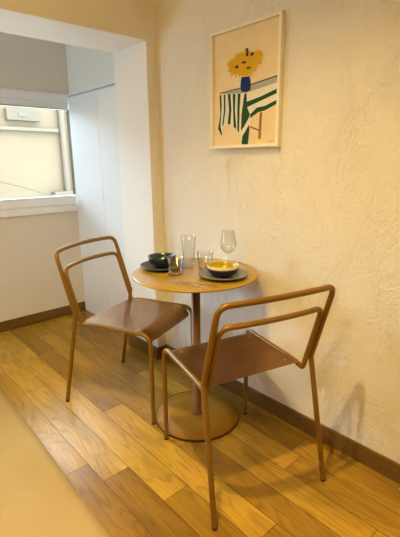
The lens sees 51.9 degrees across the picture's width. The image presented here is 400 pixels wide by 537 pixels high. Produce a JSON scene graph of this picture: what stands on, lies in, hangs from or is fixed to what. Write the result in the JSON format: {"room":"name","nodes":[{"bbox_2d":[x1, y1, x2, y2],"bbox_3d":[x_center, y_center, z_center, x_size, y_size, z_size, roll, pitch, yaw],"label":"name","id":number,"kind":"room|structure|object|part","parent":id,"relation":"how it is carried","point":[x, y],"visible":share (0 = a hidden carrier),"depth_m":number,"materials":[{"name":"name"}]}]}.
{"room":"dining room","nodes":[
{"label":"dining room","id":0,"kind":"room"},
{"bbox_2d":[0,32,85,321],"bbox_3d":[-1.882,-0.674,2.629,2.450,2.500,0.200,-13,19,-40],"label":"wall","id":1,"kind":"structure","parent":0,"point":[30,279],"depth_m":3.12,"materials":[{"name":"paint"}]},
{"bbox_2d":[0,88,77,217],"bbox_3d":[-1.739,-0.734,2.642,2.200,0.880,0.110,-13,19,-40],"label":"window","id":2,"kind":"structure","parent":1,"relation":"attached to","point":[8,97],"depth_m":3.05,"materials":[{"name":"white plastic"}]},
{"bbox_3d":[-1.790,-1.067,2.501,2.060,0.043,0.046,-13,19,-40],"label":"head rail","id":3,"kind":"part","parent":2,"relation":"part of","materials":[{"name":"white plastic"}]},
{"bbox_3d":[-1.780,-0.377,2.678,2.060,0.062,0.052,-13,19,-40],"label":"sash rail","id":4,"kind":"part","parent":2,"relation":"part of","materials":[{"name":"white plastic"}]},
{"bbox_3d":[-1.774,-0.318,2.687,2.060,0.053,0.070,-13,19,-40],"label":"sill","id":5,"kind":"part","parent":2,"relation":"part of","materials":[{"name":"white plastic"}]},
{"bbox_2d":[0,301,85,332],"bbox_3d":[-1.851,0.526,2.812,2.310,0.083,0.012,-13,19,-40],"label":"baseboard","id":6,"kind":"structure","parent":1,"relation":"attached to","point":[15,323],"depth_m":3.29,"materials":[{"name":"brown wood"}]},
{"bbox_2d":[0,0,166,346],"bbox_3d":[-1.514,-0.387,1.510,3.450,2.500,0.338,-13,19,-40],"label":"wall","id":7,"kind":"structure","parent":0,"point":[126,29],"depth_m":2.31,"materials":[{"name":"paint"}]},
{"bbox_2d":[128,334,158,359],"bbox_3d":[-0.385,0.520,2.777,0.012,0.083,0.350,-13,19,-40],"label":"baseboard","id":8,"kind":"object","parent":7,"relation":"attached to","point":[137,342],"visible":0.8,"depth_m":2.77,"materials":[{"name":"brown wood"}]},
{"bbox_2d":[158,345,165,358],"bbox_3d":[-0.245,0.544,2.679,0.060,0.083,0.012,-13,19,-40],"label":"baseboard","id":9,"kind":"structure","parent":7,"relation":"attached to","point":[161,348],"depth_m":2.67,"materials":[{"name":"brown wood"}]},
{"bbox_2d":[0,310,399,536],"bbox_3d":[-0.419,1.162,0.581,3.330,0.050,5.374,-13,19,-40],"label":"floor","id":10,"kind":"structure","parent":0,"point":[137,482],"depth_m":1.78,"materials":[{"name":"brown wood"}]},
{"bbox_2d":[0,386,110,536],"bbox_3d":[-0.764,0.969,1.218,0.950,0.008,3.200,-13,19,-39],"label":"rug","id":11,"kind":"object","parent":10,"relation":"on","point":[38,499],"visible":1,"depth_m":1.59,"materials":[{"name":"beige fabric"}]},
{"bbox_2d":[54,236,192,424],"bbox_3d":[-0.383,0.280,2.214,0.572,0.832,0.515,7,16,25],"label":"metal chair","id":12,"kind":"object","parent":10,"relation":"on","point":[149,319],"visible":0.99,"depth_m":2.12,"materials":[{"name":"brown metal"}]},
{"bbox_3d":[-0.666,0.469,2.131,0.120,0.501,0.021,4,15,19],"label":"leg","id":13,"kind":"part","parent":12,"relation":"part of","materials":[{"name":"brown metal"}]},
{"bbox_3d":[-0.577,0.015,2.242,0.146,0.331,0.490,7,16,25],"label":"frame","id":14,"kind":"part","parent":12,"relation":"part of","materials":[{"name":"brown metal"}]},
{"bbox_3d":[-0.520,0.092,2.234,0.210,0.304,0.446,7,16,25],"label":"rail","id":15,"kind":"part","parent":12,"relation":"part of","materials":[{"name":"brown metal"}]},
{"bbox_3d":[-0.448,0.288,2.004,0.160,0.021,0.021,7,16,25],"label":"rail","id":16,"kind":"part","parent":12,"relation":"part of","materials":[{"name":"brown metal"}]},
{"bbox_3d":[-0.454,0.358,2.548,0.120,0.501,0.021,9,17,32],"label":"leg","id":17,"kind":"part","parent":12,"relation":"part of","materials":[{"name":"brown metal"}]},
{"bbox_3d":[-0.317,0.262,2.176,0.381,0.053,0.406,7,16,25],"label":"seat","id":18,"kind":"part","parent":12,"relation":"part of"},
{"bbox_3d":[-0.297,0.520,1.987,0.172,0.465,0.024,7,16,25],"label":"leg","id":19,"kind":"part","parent":12,"relation":"part of","materials":[{"name":"brown metal"}]},
{"bbox_3d":[-0.260,0.190,2.373,0.160,0.021,0.021,7,16,25],"label":"rail","id":20,"kind":"part","parent":12,"relation":"part of","materials":[{"name":"brown metal"}]},
{"bbox_3d":[-0.108,0.421,2.358,0.172,0.465,0.024,7,16,25],"label":"leg","id":21,"kind":"part","parent":12,"relation":"part of","materials":[{"name":"brown metal"}]},
{"bbox_2d":[132,258,258,441],"bbox_3d":[-0.017,0.378,1.987,0.577,0.748,0.577,-13,19,-40],"label":"bistro table","id":22,"kind":"object","parent":10,"relation":"on","point":[185,412],"visible":0.86,"depth_m":1.96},
{"bbox_2d":[140,260,184,270],"bbox_3d":[-0.179,-0.012,1.971,0.216,0.018,0.216,-13,19,-40],"label":"plate","id":23,"kind":"object","parent":22,"relation":"on","point":[177,264],"visible":0.69,"depth_m":1.96,"materials":[{"name":"grey ceramic"}]},
{"bbox_2d":[148,253,175,267],"bbox_3d":[-0.182,-0.037,1.975,0.136,0.052,0.136,-13,19,-40],"label":"bowl","id":24,"kind":"object","parent":23,"relation":"on","point":[159,260],"visible":1,"depth_m":1.94,"materials":[{"name":"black ceramic"}]},
{"bbox_2d":[172,281,206,287],"bbox_3d":[-0.045,0.066,1.694,0.173,0.003,0.021,9,17,32],"label":"fork","id":25,"kind":"object","parent":22,"relation":"on","point":[177,282],"visible":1,"depth_m":1.70,"materials":[{"name":"metal"}]},
{"bbox_3d":[-0.017,0.386,1.989,0.048,0.710,0.048,-13,19,-40],"label":"post","id":26,"kind":"part","parent":22,"relation":"part of","materials":[{"name":"brown metal"}]},
{"bbox_2d":[183,281,216,287],"bbox_3d":[-0.004,0.063,1.704,0.175,0.003,0.011,9,17,32],"label":"table knife","id":27,"kind":"object","parent":22,"relation":"on","point":[183,281],"visible":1,"depth_m":1.69,"materials":[{"name":"metal"}]},
{"bbox_2d":[198,268,247,280],"bbox_3d":[0.101,0.028,1.808,0.216,0.018,0.216,-13,19,-40],"label":"plate","id":28,"kind":"object","parent":22,"relation":"on","point":[204,273],"visible":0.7,"depth_m":1.79,"materials":[{"name":"grey ceramic"}]},
{"bbox_2d":[207,261,238,277],"bbox_3d":[0.101,0.006,1.802,0.142,0.050,0.142,-13,19,-40],"label":"bowl","id":29,"kind":"object","parent":28,"relation":"on","point":[222,269],"visible":1,"depth_m":1.77,"materials":[{"name":"black ceramic"}]},
{"bbox_2d":[162,284,334,530],"bbox_3d":[0.156,0.421,1.652,0.515,0.832,0.572,-8,16,-25],"label":"metal chair","id":30,"kind":"object","parent":10,"relation":"on","point":[216,361],"visible":1,"depth_m":1.58,"materials":[{"name":"brown metal"}]},
{"bbox_3d":[-0.123,0.573,1.777,0.024,0.465,0.172,-8,16,-25],"label":"leg","id":31,"kind":"part","parent":30,"relation":"part of","materials":[{"name":"brown metal"}]},
{"bbox_3d":[-0.049,0.395,1.578,0.021,0.021,0.160,-8,16,-25],"label":"rail","id":32,"kind":"part","parent":30,"relation":"part of","materials":[{"name":"brown metal"}]},
{"bbox_3d":[0.032,0.648,1.416,0.021,0.501,0.120,-6,15,-19],"label":"leg","id":33,"kind":"part","parent":30,"relation":"part of","materials":[{"name":"brown metal"}]},
{"bbox_3d":[0.123,0.379,1.709,0.406,0.053,0.381,-8,16,-25],"label":"seat","id":34,"kind":"part","parent":30,"relation":"part of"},
{"bbox_3d":[0.260,0.521,1.961,0.024,0.465,0.172,-8,16,-25],"label":"leg","id":35,"kind":"part","parent":30,"relation":"part of","materials":[{"name":"brown metal"}]},
{"bbox_3d":[0.222,0.282,1.476,0.446,0.304,0.210,-8,16,-25],"label":"rail","id":36,"kind":"part","parent":30,"relation":"part of","materials":[{"name":"brown metal"}]},
{"bbox_3d":[0.249,0.225,1.404,0.490,0.331,0.146,-8,16,-25],"label":"frame","id":37,"kind":"part","parent":30,"relation":"part of","materials":[{"name":"brown metal"}]},
{"bbox_3d":[0.331,0.343,1.760,0.021,0.021,0.160,-8,16,-25],"label":"rail","id":38,"kind":"part","parent":30,"relation":"part of","materials":[{"name":"brown metal"}]},
{"bbox_3d":[0.462,0.590,1.623,0.021,0.501,0.120,-10,17,-32],"label":"leg","id":39,"kind":"part","parent":30,"relation":"part of","materials":[{"name":"brown metal"}]},
{"bbox_2d":[65,0,399,463],"bbox_3d":[0.838,-0.373,1.364,0.150,2.500,5.374,-13,19,-40],"label":"wall","id":40,"kind":"structure","parent":0,"point":[320,207],"depth_m":1.73,"materials":[{"name":"paint"}]},
{"bbox_2d":[67,80,126,314],"bbox_3d":[-0.719,-0.411,3.057,0.020,1.744,0.829,-13,19,-40],"label":"wardrobe","id":41,"kind":"object","parent":40,"relation":"attached to","point":[92,110],"visible":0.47,"depth_m":3.05,"materials":[{"name":"white laminate"}]},
{"bbox_3d":[-0.846,-0.434,3.200,0.016,1.718,0.445,-13,19,-40],"label":"door","id":42,"kind":"part","parent":41,"relation":"part of","materials":[{"name":"white laminate"}]},
{"bbox_3d":[-0.728,-1.248,2.839,0.020,0.015,0.829,-13,19,-40],"label":"rail","id":43,"kind":"part","parent":41,"relation":"part of","materials":[{"name":"white laminate"}]},
{"bbox_3d":[-0.568,-0.359,2.900,0.016,1.718,0.382,-13,19,-40],"label":"door","id":44,"kind":"part","parent":41,"relation":"part of","materials":[{"name":"white laminate"}]},
{"bbox_2d":[210,10,285,148],"bbox_3d":[0.197,-0.811,1.844,0.024,0.518,0.415,-13,19,-40],"label":"framed print","id":45,"kind":"object","parent":40,"relation":"attached to","point":[247,58],"visible":1,"depth_m":1.82,"materials":[{"name":"paper"}]},
{"bbox_2d":[166,344,399,483],"bbox_3d":[1.183,0.917,1.193,0.012,0.083,4.200,-13,19,-40],"label":"baseboard","id":46,"kind":"structure","parent":40,"relation":"attached to","point":[372,459],"depth_m":1.85,"materials":[{"name":"brown wood"}]},
{"label":"outside","id":47,"kind":"structure","parent":0,"visible":0},
{"bbox_3d":[-4.907,-0.146,10.239,21.000,0.100,14.626,-13,19,-40],"label":"ground","id":48,"kind":"structure","parent":47,"visible":0},
{"bbox_2d":[0,105,74,199],"bbox_3d":[-3.586,-1.354,7.447,0.580,3.620,14.000,13,20,42],"label":"building","id":49,"kind":"structure","parent":48,"relation":"on","point":[35,145],"depth_m":7.64,"materials":[{"name":"beige paint"}]},
{"bbox_2d":[0,181,53,195],"bbox_3d":[-3.565,-1.202,6.861,7.006,1.839,0.054,-14,20,-41],"label":"overhead cable","id":50,"kind":"object","parent":49,"relation":"attached to","point":[0,181],"visible":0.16,"depth_m":7.25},
{"bbox_3d":[-2.709,-1.475,8.074,0.180,0.080,0.370,13,20,42],"label":"sill","id":51,"kind":"part","parent":49,"relation":"part of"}
]}

